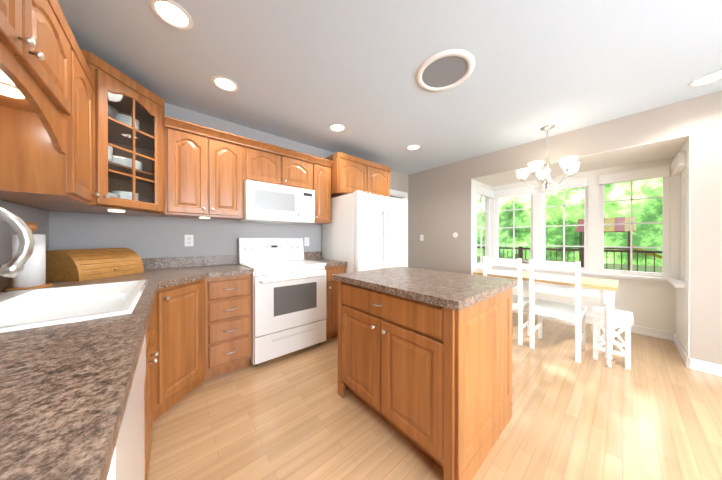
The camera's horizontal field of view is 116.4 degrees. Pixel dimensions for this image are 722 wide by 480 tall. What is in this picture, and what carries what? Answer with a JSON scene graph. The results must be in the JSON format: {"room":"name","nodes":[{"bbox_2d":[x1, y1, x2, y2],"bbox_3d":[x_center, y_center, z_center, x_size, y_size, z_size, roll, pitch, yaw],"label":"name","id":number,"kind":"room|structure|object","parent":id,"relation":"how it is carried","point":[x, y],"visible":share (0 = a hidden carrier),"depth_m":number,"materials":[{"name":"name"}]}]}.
{"room":"kitchen","nodes":[
{"label":"kitchen","id":0,"kind":"room"},
{"bbox_2d":[0,200,48,267],"bbox_3d":[-0.721,-0.051,-0.324,0.120,2.480,5.200,0,0,-40],"label":"wall","id":1,"kind":"structure","parent":0,"point":[37,216],"depth_m":1.33,"materials":[{"name":"paint"}]},
{"bbox_2d":[0,0,79,199],"bbox_3d":[-1.230,-0.610,0.626,0.333,0.794,0.950,0,0,-40],"label":"upper cabinet","id":2,"kind":"object","parent":1,"relation":"attached to","point":[40,73],"depth_m":0.98,"materials":[{"name":"brown wood"}]},
{"bbox_2d":[0,41,95,207],"bbox_3d":[-1.670,-0.612,1.143,0.333,0.794,0.408,0,0,-40],"label":"upper cabinet","id":3,"kind":"object","parent":1,"relation":"attached to","point":[83,131],"depth_m":1.29,"materials":[{"name":"brown wood"}]},
{"bbox_2d":[49,103,407,263],"bbox_3d":[-0.744,-0.062,3.148,4.583,2.480,0.120,0,0,-40],"label":"wall","id":4,"kind":"structure","parent":0,"point":[142,237],"depth_m":2.21,"materials":[{"name":"paint"}]},
{"bbox_2d":[20,50,167,216],"bbox_3d":[-1.893,-0.694,1.655,0.658,0.955,0.658,0,0,-40],"label":"upper cabinet","id":5,"kind":"object","parent":4,"relation":"attached to","point":[132,122],"depth_m":1.70,"materials":[{"name":"brown wood"}]},
{"bbox_2d":[185,235,192,245],"bbox_3d":[-1.716,0.005,2.236,0.070,0.114,0.009,0,0,-40],"label":"outlet","id":6,"kind":"object","parent":4,"relation":"attached to","point":[188,240],"depth_m":2.23,"materials":[{"name":"white plastic"}]},
{"bbox_2d":[168,124,247,219],"bbox_3d":[-1.515,-0.589,2.190,0.606,0.741,0.333,0,0,-40],"label":"upper cabinet","id":7,"kind":"object","parent":4,"relation":"attached to","point":[207,173],"depth_m":2.05,"materials":[{"name":"brown wood"}]},
{"bbox_2d":[248,144,315,223],"bbox_3d":[-0.993,-0.591,2.634,0.764,0.741,0.333,0,0,-40],"label":"upper cabinet","id":8,"kind":"object","parent":4,"relation":"attached to","point":[265,165],"depth_m":2.50,"materials":[{"name":"brown wood"}]},
{"bbox_2d":[237,180,314,224],"bbox_3d":[-0.955,-0.403,2.591,0.756,0.395,0.445,0,0,-40],"label":"microwave","id":9,"kind":"object","parent":8,"relation":"attached to","point":[264,202],"visible":1,"depth_m":2.42,"materials":[{"name":"white"}]},
{"bbox_2d":[304,237,308,245],"bbox_3d":[-0.741,0.022,3.065,0.070,0.114,0.009,0,0,-40],"label":"outlet","id":10,"kind":"object","parent":4,"relation":"attached to","point":[306,240],"depth_m":3.06,"materials":[{"name":"white plastic"}]},
{"bbox_2d":[316,160,331,223],"bbox_3d":[-0.596,-0.592,2.971,0.278,0.741,0.333,0,0,-40],"label":"upper cabinet","id":11,"kind":"object","parent":4,"relation":"attached to","point":[323,171],"depth_m":2.86,"materials":[{"name":"brown wood"}]},
{"bbox_2d":[320,152,390,197],"bbox_3d":[-0.069,-0.863,3.323,0.978,0.510,0.478,0,0,-40],"label":"upper cabinet","id":12,"kind":"object","parent":4,"relation":"attached to","point":[350,173],"depth_m":3.02,"materials":[{"name":"brown wood"}]},
{"bbox_2d":[390,189,407,199],"bbox_3d":[0.510,0.116,4.203,1.020,2.115,0.138,0,0,-40],"label":"door frame","id":13,"kind":"structure","parent":4,"relation":"attached to","point":[393,193],"depth_m":4.31,"materials":[{"name":"white wood"}]},
{"bbox_2d":[57,0,721,174],"bbox_3d":[0.979,-1.345,1.117,4.583,0.100,5.440,0,0,-40],"label":"ceiling","id":14,"kind":"structure","parent":0,"point":[308,72],"depth_m":1.64,"materials":[{"name":"white paint"}]},
{"bbox_2d":[149,0,193,29],"bbox_3d":[-1.071,-1.289,1.273,0.191,0.013,0.192,0,0,-40],"label":"recessed light","id":15,"kind":"object","parent":14,"relation":"in","point":[170,12],"depth_m":1.28,"materials":[{"name":"white"}]},
{"bbox_2d":[211,76,238,91],"bbox_3d":[-1.117,-1.291,1.848,0.192,0.013,0.189,0,0,-40],"label":"recessed light","id":16,"kind":"object","parent":14,"relation":"in","point":[224,83],"depth_m":1.85,"materials":[{"name":"white"}]},
{"bbox_2d":[416,49,474,91],"bbox_3d":[0.640,-1.290,1.721,0.431,0.013,0.425,0,0,-40],"label":"ceiling speaker","id":17,"kind":"object","parent":14,"relation":"in","point":[445,70],"depth_m":1.70,"materials":[{"name":"white plastic"}]},
{"bbox_2d":[516,125,579,188],"bbox_3d":[2.139,-0.948,2.603,0.597,0.705,0.580,0,0,-40],"label":"chandelier","id":18,"kind":"object","parent":14,"relation":"hanging from","point":[569,165],"visible":1,"depth_m":2.54,"materials":[{"name":"white glass"}]},
{"bbox_2d":[689,70,721,86],"bbox_3d":[2.762,-1.290,1.794,0.194,0.013,0.154,0,0,-40],"label":"recessed light","id":19,"kind":"object","parent":14,"relation":"in","point":[712,77],"depth_m":1.81,"materials":[{"name":"white"}]},
{"bbox_2d":[148,309,721,479],"bbox_3d":[0.824,1.232,1.965,5.433,0.100,6.920,0,0,-40],"label":"floor","id":20,"kind":"structure","parent":0,"point":[654,412],"depth_m":1.44,"materials":[{"name":"laminate"}]},
{"bbox_2d":[0,257,251,479],"bbox_3d":[-0.904,0.679,0.591,0.780,1.014,3.568,0,0,-40],"label":"base cabinet","id":21,"kind":"object","parent":20,"relation":"on","point":[98,377],"depth_m":0.65,"materials":[{"name":"brown wood"}]},
{"bbox_2d":[0,207,34,277],"bbox_3d":[-1.167,0.068,0.627,0.280,0.382,0.131,0,0,-40],"label":"faucet","id":22,"kind":"object","parent":21,"relation":"on","point":[13,267],"visible":1,"depth_m":0.72,"materials":[{"name":"silver metal"}]},
{"bbox_2d":[4,222,52,291],"bbox_3d":[-1.832,0.086,1.238,0.150,0.367,0.150,0,0,-40],"label":"paper towel","id":23,"kind":"object","parent":21,"relation":"on","point":[32,275],"visible":0.69,"depth_m":1.22,"materials":[{"name":"paper"},{"name":"wood"}]},
{"bbox_2d":[46,248,143,280],"bbox_3d":[-1.930,0.166,1.661,0.262,0.204,0.400,0,0,5],"label":"bread box","id":24,"kind":"object","parent":21,"relation":"on","point":[77,265],"visible":0.98,"depth_m":1.54,"materials":[{"name":"brown wood"}]},
{"bbox_2d":[188,255,252,330],"bbox_3d":[-1.323,0.675,1.967,0.604,1.014,0.928,0,0,-40],"label":"base cabinet","id":25,"kind":"object","parent":20,"relation":"on","point":[232,281],"depth_m":2.00,"materials":[{"name":"brown wood"}]},
{"bbox_2d":[238,238,325,365],"bbox_3d":[-0.862,0.577,2.484,0.756,1.205,0.702,0,0,-40],"label":"stove","id":26,"kind":"object","parent":20,"relation":"on","point":[288,298],"visible":0.96,"depth_m":2.27,"materials":[{"name":"white enameled metal"},{"name":"glass"}]},
{"bbox_2d":[304,251,346,338],"bbox_3d":[-0.482,0.672,2.866,0.306,1.014,0.649,0,0,-40],"label":"base cabinet","id":27,"kind":"object","parent":20,"relation":"on","point":[332,267],"depth_m":2.63,"materials":[{"name":"brown wood"}]},
{"bbox_2d":[322,190,407,272],"bbox_3d":[0.080,0.297,3.166,0.930,1.760,0.861,0,0,-40],"label":"fridge","id":28,"kind":"object","parent":20,"relation":"on","point":[362,231],"visible":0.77,"depth_m":2.80,"materials":[{"name":"white metal"}]},
{"bbox_2d":[333,266,516,479],"bbox_3d":[0.413,0.726,1.621,0.836,0.914,0.990,0,0,-40],"label":"kitchen island","id":29,"kind":"object","parent":20,"relation":"on","point":[425,361],"visible":1,"depth_m":1.23,"materials":[{"name":"brown wood"}]},
{"bbox_2d":[482,256,529,344],"bbox_3d":[1.812,0.691,2.776,0.462,0.975,0.416,0,0,-40],"label":"chair","id":30,"kind":"object","parent":20,"relation":"on","point":[520,303],"visible":0.54,"depth_m":2.57,"materials":[{"name":"white wood"}]},
{"bbox_2d":[473,269,618,367],"bbox_3d":[2.116,0.804,2.681,0.580,0.750,1.260,0,0,-40],"label":"table","id":31,"kind":"object","parent":20,"relation":"on","point":[605,289],"visible":0.5,"depth_m":2.17,"materials":[{"name":"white wood"}]},
{"bbox_2d":[529,259,586,362],"bbox_3d":[2.116,0.693,2.418,0.462,0.975,0.416,0,0,-40],"label":"chair","id":32,"kind":"object","parent":20,"relation":"on","point":[542,309],"visible":1,"depth_m":2.32,"materials":[{"name":"white wood"}]},
{"bbox_2d":[591,306,633,369],"bbox_3d":[2.501,0.953,2.235,0.370,0.455,0.270,0,0,-40],"label":"bench","id":33,"kind":"object","parent":20,"relation":"on","point":[623,320],"visible":0.92,"depth_m":2.17,"materials":[{"name":"white wood"}]},
{"bbox_2d":[408,90,721,364],"bbox_3d":[3.003,-0.061,2.842,0.971,2.480,5.200,0,0,-40],"label":"wall","id":34,"kind":"structure","parent":0,"point":[439,206],"depth_m":2.63,"materials":[{"name":"paint"}]},
{"bbox_2d":[477,151,685,288],"bbox_3d":[2.833,-0.173,3.189,0.720,1.420,2.150,0,0,-40],"label":"window frames","id":35,"kind":"structure","parent":34,"relation":"in","point":[593,223],"depth_m":3.11,"materials":[{"name":"white painted wood"}]},
{"bbox_2d":[523,308,671,339],"bbox_3d":[3.033,1.129,3.364,0.013,0.095,1.968,0,0,-40],"label":"baseboard","id":36,"kind":"structure","parent":34,"relation":"attached to","point":[657,333],"depth_m":2.77,"materials":[{"name":"white wood"}]},
{"bbox_2d":[672,332,686,362],"bbox_3d":[3.338,1.133,2.339,0.810,0.095,0.014,0,0,-40],"label":"baseboard","id":37,"kind":"structure","parent":34,"relation":"attached to","point":[675,338],"depth_m":2.35,"materials":[{"name":"white wood"}]},
{"bbox_2d":[685,355,721,376],"bbox_3d":[3.663,1.136,1.310,0.014,0.095,2.004,0,0,-40],"label":"baseboard","id":38,"kind":"structure","parent":34,"relation":"attached to","point":[704,366],"depth_m":2.00,"materials":[{"name":"white wood"}]},
{"label":"outside","id":39,"kind":"structure","parent":0,"visible":0},
{"bbox_2d":[477,256,661,272],"bbox_3d":[15.618,1.695,15.674,34.507,0.120,26.000,0,0,-40],"label":"ground","id":40,"kind":"structure","parent":39,"point":[648,268],"depth_m":13.38,"materials":[{"name":"green plant"}]},
{"bbox_2d":[477,246,661,271],"bbox_3d":[4.312,0.933,4.447,3.060,1.480,10.545,0,0,-40],"label":"deck","id":41,"kind":"object","parent":40,"relation":"on","point":[520,250],"depth_m":5.40,"materials":[{"name":"brown wood"}]},
{"bbox_2d":[576,216,661,270],"bbox_3d":[14.602,0.198,11.852,2.300,2.900,4.500,0,0,-40],"label":"playset","id":42,"kind":"object","parent":40,"relation":"on","point":[611,228],"depth_m":12.03,"materials":[{"name":"brown wood"}]},
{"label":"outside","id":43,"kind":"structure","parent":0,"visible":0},
{"bbox_2d":[477,177,662,265],"bbox_3d":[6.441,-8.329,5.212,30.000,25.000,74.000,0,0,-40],"label":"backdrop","id":44,"kind":"structure","parent":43,"point":[623,193],"depth_m":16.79,"materials":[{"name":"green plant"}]}
]}

